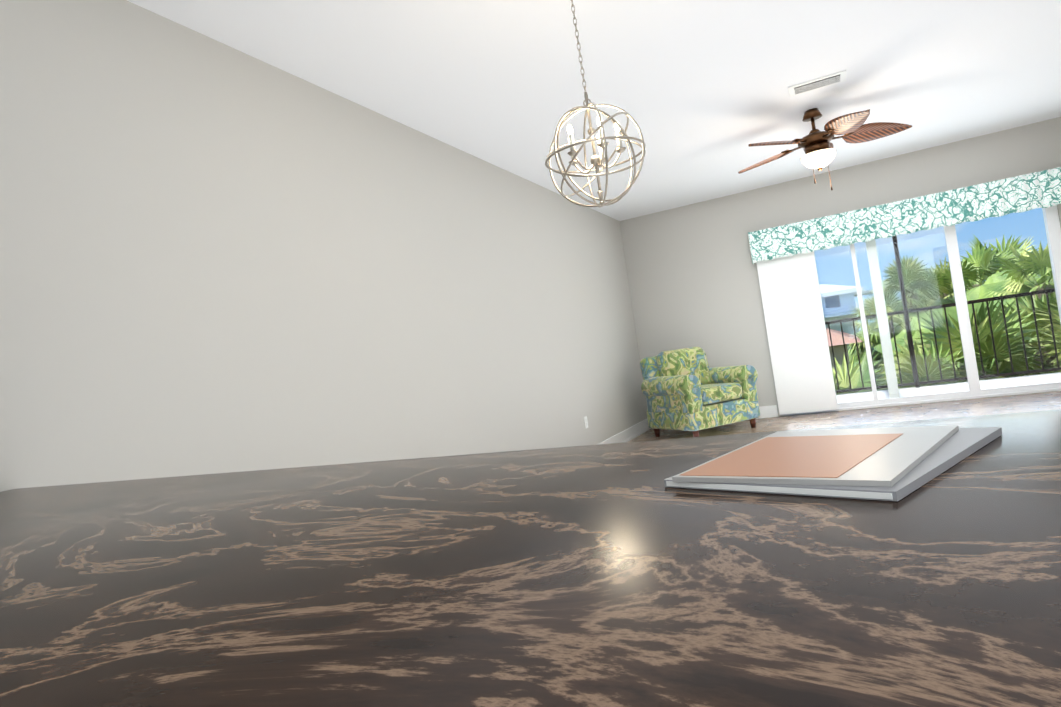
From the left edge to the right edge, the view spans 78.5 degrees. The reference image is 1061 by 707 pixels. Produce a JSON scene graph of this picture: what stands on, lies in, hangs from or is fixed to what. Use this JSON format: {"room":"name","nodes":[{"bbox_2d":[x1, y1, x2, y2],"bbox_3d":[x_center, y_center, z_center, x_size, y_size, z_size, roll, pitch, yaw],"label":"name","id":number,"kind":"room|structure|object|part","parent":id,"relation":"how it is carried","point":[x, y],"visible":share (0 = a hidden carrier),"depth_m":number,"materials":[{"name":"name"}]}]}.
{"room":"living room","nodes":[
{"label":"living room","id":0,"kind":"room"},
{"bbox_2d":[0,0,646,491],"bbox_3d":[-0.950,-0.120,3.782,0.150,2.740,10.810,-9,-1,25],"label":"wall","id":1,"kind":"structure","parent":0,"point":[218,256],"depth_m":3.02,"materials":[{"name":"grey paint"}]},
{"bbox_2d":[584,416,587,428],"bbox_3d":[0.555,0.685,6.463,0.008,0.115,0.072,-9,-1,25],"label":"electrical outlet","id":2,"kind":"object","parent":1,"relation":"attached to","point":[586,421],"visible":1,"depth_m":6.45,"materials":[{"name":"white plastic"}]},
{"bbox_2d":[597,419,650,444],"bbox_3d":[-0.685,1.155,3.724,0.022,0.140,10.510,-9,-1,25],"label":"baseboard","id":3,"kind":"structure","parent":1,"relation":"attached to","point":[633,432],"depth_m":7.61,"materials":[{"name":"white wood"}]},
{"bbox_2d":[127,0,1060,220],"bbox_3d":[1.058,-1.891,2.736,5.120,0.150,10.810,-9,-1,25],"label":"ceiling","id":4,"kind":"structure","parent":0,"point":[697,91],"depth_m":4.12,"materials":[{"name":"white paint"}]},
{"bbox_2d":[545,0,645,207],"bbox_3d":[0.171,-1.130,2.638,0.496,1.102,0.408,-9,-1,25],"label":"chandelier","id":5,"kind":"object","parent":4,"relation":"hanging from","point":[596,161],"visible":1,"depth_m":2.59,"materials":[{"name":"silver metal"}]},
{"bbox_3d":[0.059,-1.330,2.691,0.306,0.672,0.124,-9,-1,25],"label":"chain","id":6,"kind":"part","parent":5,"relation":"part of","materials":[{"name":"silver metal"}]},
{"bbox_2d":[788,70,846,96],"bbox_3d":[2.046,-1.921,4.632,0.380,0.015,0.220,-9,-1,25],"label":"ceiling vent","id":7,"kind":"object","parent":4,"relation":"in","point":[817,83],"visible":1,"depth_m":4.61,"materials":[{"name":"white metal"}]},
{"bbox_2d":[738,108,911,189],"bbox_3d":[2.339,-1.622,5.237,1.331,0.670,1.303,-9,-1,25],"label":"ceiling fan","id":8,"kind":"object","parent":4,"relation":"hanging from","point":[818,149],"visible":1,"depth_m":5.11,"materials":[{"name":"brown wood"}]},
{"bbox_3d":[2.312,-1.543,5.202,0.260,0.110,0.260,-9,-1,25],"label":"lamp shade","id":9,"kind":"part","parent":8,"relation":"part of","materials":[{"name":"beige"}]},
{"bbox_2d":[620,117,1060,416],"bbox_3d":[3.548,-0.715,7.523,4.820,2.740,0.150,-9,-1,25],"label":"wall","id":10,"kind":"structure","parent":0,"point":[693,276],"depth_m":7.88,"materials":[{"name":"grey paint"}]},
{"bbox_2d":[756,405,777,418],"bbox_3d":[3.708,0.574,7.424,4.804,0.140,0.016,-9,-1,25],"label":"baseboard","id":11,"kind":"structure","parent":10,"relation":"attached to","point":[768,411],"depth_m":7.82,"materials":[{"name":"white wood"}]},
{"bbox_2d":[756,251,837,414],"bbox_3d":[4.168,-0.454,7.074,3.080,1.970,0.084,-9,-1,25],"label":"vertical blind","id":12,"kind":"object","parent":10,"relation":"attached to","point":[797,335],"visible":0.69,"depth_m":7.58,"materials":[{"name":"white"}]},
{"bbox_2d":[748,167,1060,263],"bbox_3d":[4.022,-1.468,7.084,3.116,0.371,0.162,-9,-1,25],"label":"valance","id":13,"kind":"object","parent":10,"relation":"attached to","point":[1019,194],"visible":1,"depth_m":6.98,"materials":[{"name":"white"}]},
{"bbox_2d":[780,205,1060,415],"bbox_3d":[4.169,-0.467,7.220,2.920,2.060,0.130,-9,-1,25],"label":"door","id":14,"kind":"structure","parent":10,"relation":"in","point":[1052,229],"depth_m":7.00,"materials":[{"name":"white plastic"}]},
{"bbox_2d":[629,391,1060,441],"bbox_3d":[1.474,0.954,2.690,5.120,0.120,10.810,-9,-1,25],"label":"floor","id":15,"kind":"structure","parent":0,"point":[1044,401],"depth_m":6.76,"materials":[{"name":"tile"}]},
{"bbox_2d":[0,410,1060,706],"bbox_3d":[-0.577,0.710,0.981,2.692,0.900,1.057,-9,-1,25],"label":"countertop","id":16,"kind":"structure","parent":15,"relation":"on","point":[602,576],"depth_m":0.45,"materials":[{"name":"stone"}]},
{"bbox_2d":[664,425,1001,500],"bbox_3d":[0.327,0.111,0.712,0.309,0.014,0.246,-8,-1,-40],"label":"book","id":17,"kind":"object","parent":16,"relation":"on","point":[892,464],"visible":0.98,"depth_m":0.65,"materials":[{"name":"grey paper"}]},
{"bbox_2d":[640,347,759,436],"bbox_3d":[1.903,0.414,7.406,1.018,0.977,0.916,-8,-1,-23],"label":"armchair","id":18,"kind":"object","parent":15,"relation":"on","point":[686,389],"visible":1,"depth_m":7.13,"materials":[{"name":"green fabric"}]},
{"bbox_3d":[1.584,0.504,7.225,0.178,0.350,0.840,-8,-1,-23],"label":"arm panel","id":19,"kind":"part","parent":18,"relation":"part of","materials":[{"name":"fabric"}]},
{"label":"frame","id":20,"kind":"part","parent":18,"relation":"part of","materials":[{"name":"fabric"}]},
{"bbox_2d":[656,347,711,394],"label":"cushion","id":21,"kind":"object","parent":18,"relation":"on","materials":[{"name":"fabric"}]},
{"bbox_2d":[667,382,742,404],"bbox_3d":[1.953,0.457,7.303,0.556,0.175,0.693,-8,-1,-23],"label":"seat cushion","id":22,"kind":"object","parent":18,"relation":"on","point":[711,393],"depth_m":7.01,"materials":[{"name":"fabric"}]},
{"label":"outside","id":23,"kind":"structure","parent":0,"visible":0},
{"bbox_3d":[65.489,0.140,141.260,300.000,0.500,290.490,-9,-1,25],"label":"ground","id":24,"kind":"structure","parent":23,"visible":0},
{"bbox_2d":[826,328,862,380],"bbox_3d":[5.716,3.067,23.498,11.900,7.150,7.500,-9,-1,25],"label":"house","id":25,"kind":"structure","parent":24,"relation":"on","point":[838,343],"depth_m":18.26,"materials":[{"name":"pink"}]},
{"bbox_2d":[819,284,892,349],"bbox_3d":[19.721,-0.040,46.553,11.500,10.000,11.800,-9,-1,25],"label":"house","id":26,"kind":"structure","parent":24,"relation":"on","point":[841,306],"depth_m":42.04,"materials":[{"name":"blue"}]},
{"bbox_2d":[832,344,885,394],"bbox_3d":[5.587,3.167,10.868,3.002,6.581,2.920,-9,-1,25],"label":"palm tree","id":27,"kind":"object","parent":24,"relation":"on","point":[854,374],"depth_m":11.10,"materials":[{"name":"green plant"}]},
{"bbox_2d":[832,320,920,388],"bbox_3d":[7.225,2.822,12.657,2.700,6.848,2.975,-9,-1,25],"label":"palm tree","id":28,"kind":"object","parent":24,"relation":"on","point":[903,345],"depth_m":12.30,"materials":[{"name":"green plant"}]},
{"bbox_2d":[847,287,914,359],"bbox_3d":[13.938,1.475,25.018,3.230,7.978,3.183,-9,-1,25],"label":"palm tree","id":29,"kind":"object","parent":24,"relation":"on","point":[889,307],"depth_m":24.80,"materials":[{"name":"green plant"}]},
{"bbox_2d":[864,254,954,327],"bbox_3d":[16.058,0.533,26.588,3.774,9.277,3.772,-9,-1,25],"label":"palm tree","id":30,"kind":"object","parent":24,"relation":"on","point":[912,287],"depth_m":26.09,"materials":[{"name":"green plant"}]},
{"bbox_2d":[852,324,999,392],"bbox_3d":[6.477,2.960,9.729,2.659,6.695,2.670,-9,-1,25],"label":"palm tree","id":31,"kind":"object","parent":24,"relation":"on","point":[906,367],"depth_m":9.55,"materials":[{"name":"green plant"}]},
{"bbox_2d":[919,256,977,306],"bbox_3d":[18.479,0.305,28.492,4.036,9.090,3.846,-9,-1,25],"label":"palm tree","id":32,"kind":"object","parent":24,"relation":"on","point":[947,274],"depth_m":28.10,"materials":[{"name":"green plant"}]},
{"bbox_2d":[896,301,1036,371],"bbox_3d":[8.291,2.547,11.735,3.110,7.055,3.240,-9,-1,25],"label":"palm tree","id":33,"kind":"object","parent":24,"relation":"on","point":[979,313],"depth_m":11.38,"materials":[{"name":"green plant"}]},
{"bbox_2d":[922,244,1015,297],"bbox_3d":[25.037,-1.107,36.078,7.333,10.247,7.210,-9,-1,25],"label":"palm tree","id":34,"kind":"object","parent":24,"relation":"on","point":[981,263],"depth_m":35.73,"materials":[{"name":"green plant"}]},
{"bbox_2d":[899,295,1054,385],"bbox_3d":[7.441,2.619,10.368,2.960,7.113,2.841,-9,-1,25],"label":"palm tree","id":35,"kind":"object","parent":24,"relation":"on","point":[1019,355],"depth_m":9.93,"materials":[{"name":"green plant"}]},
{"bbox_2d":[960,235,1042,284],"bbox_3d":[28.771,-2.037,39.261,6.034,11.102,7.262,-9,-1,25],"label":"palm tree","id":36,"kind":"object","parent":24,"relation":"on","point":[1019,249],"depth_m":39.30,"materials":[{"name":"green plant"}]},
{"bbox_2d":[979,241,1055,300],"bbox_3d":[18.191,0.334,22.326,4.001,8.918,3.759,-9,-1,25],"label":"palm tree","id":37,"kind":"object","parent":24,"relation":"on","point":[1027,264],"depth_m":22.16,"materials":[{"name":"green plant"}]},
{"bbox_2d":[989,292,1060,377],"bbox_3d":[9.348,2.290,11.131,2.997,7.237,2.837,-9,-1,25],"label":"palm tree","id":38,"kind":"object","parent":24,"relation":"on","point":[1033,334],"depth_m":11.02,"materials":[{"name":"green plant"}]},
{"bbox_2d":[1017,292,1060,376],"bbox_3d":[9.417,2.244,10.180,2.866,7.276,2.992,-9,-1,25],"label":"palm tree","id":39,"kind":"object","parent":24,"relation":"on","point":[1053,311],"depth_m":10.42,"materials":[{"name":"green plant"}]},
{"bbox_2d":[1038,314,1060,371],"bbox_3d":[8.308,2.623,9.014,2.607,6.811,2.856,-9,-1,25],"label":"palm tree","id":40,"kind":"object","parent":24,"relation":"on","point":[1057,335],"depth_m":9.24,"materials":[{"name":"green plant"}]},
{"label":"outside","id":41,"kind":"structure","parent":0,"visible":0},
{"bbox_2d":[836,372,1060,402],"bbox_3d":[4.947,0.627,8.158,6.000,0.220,2.055,-9,-1,25],"label":"floor","id":42,"kind":"structure","parent":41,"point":[1000,383],"depth_m":8.41,"materials":[{"name":"white concrete"}]},
{"bbox_2d":[825,235,1060,392],"bbox_3d":[5.118,-0.900,9.001,5.904,2.780,0.080,-9,-1,25],"label":"balcony railing","id":43,"kind":"object","parent":42,"relation":"on","point":[908,327],"depth_m":8.81,"materials":[{"name":"black metal"}]},
{"bbox_2d":[848,260,1053,378],"bbox_3d":[13.028,0.100,26.053,32.066,7.249,31.771,-9,-1,25],"label":"canopy","id":44,"kind":"object","parent":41,"point":[986,288],"depth_m":22.75,"materials":[{"name":"green plant"}]}
]}

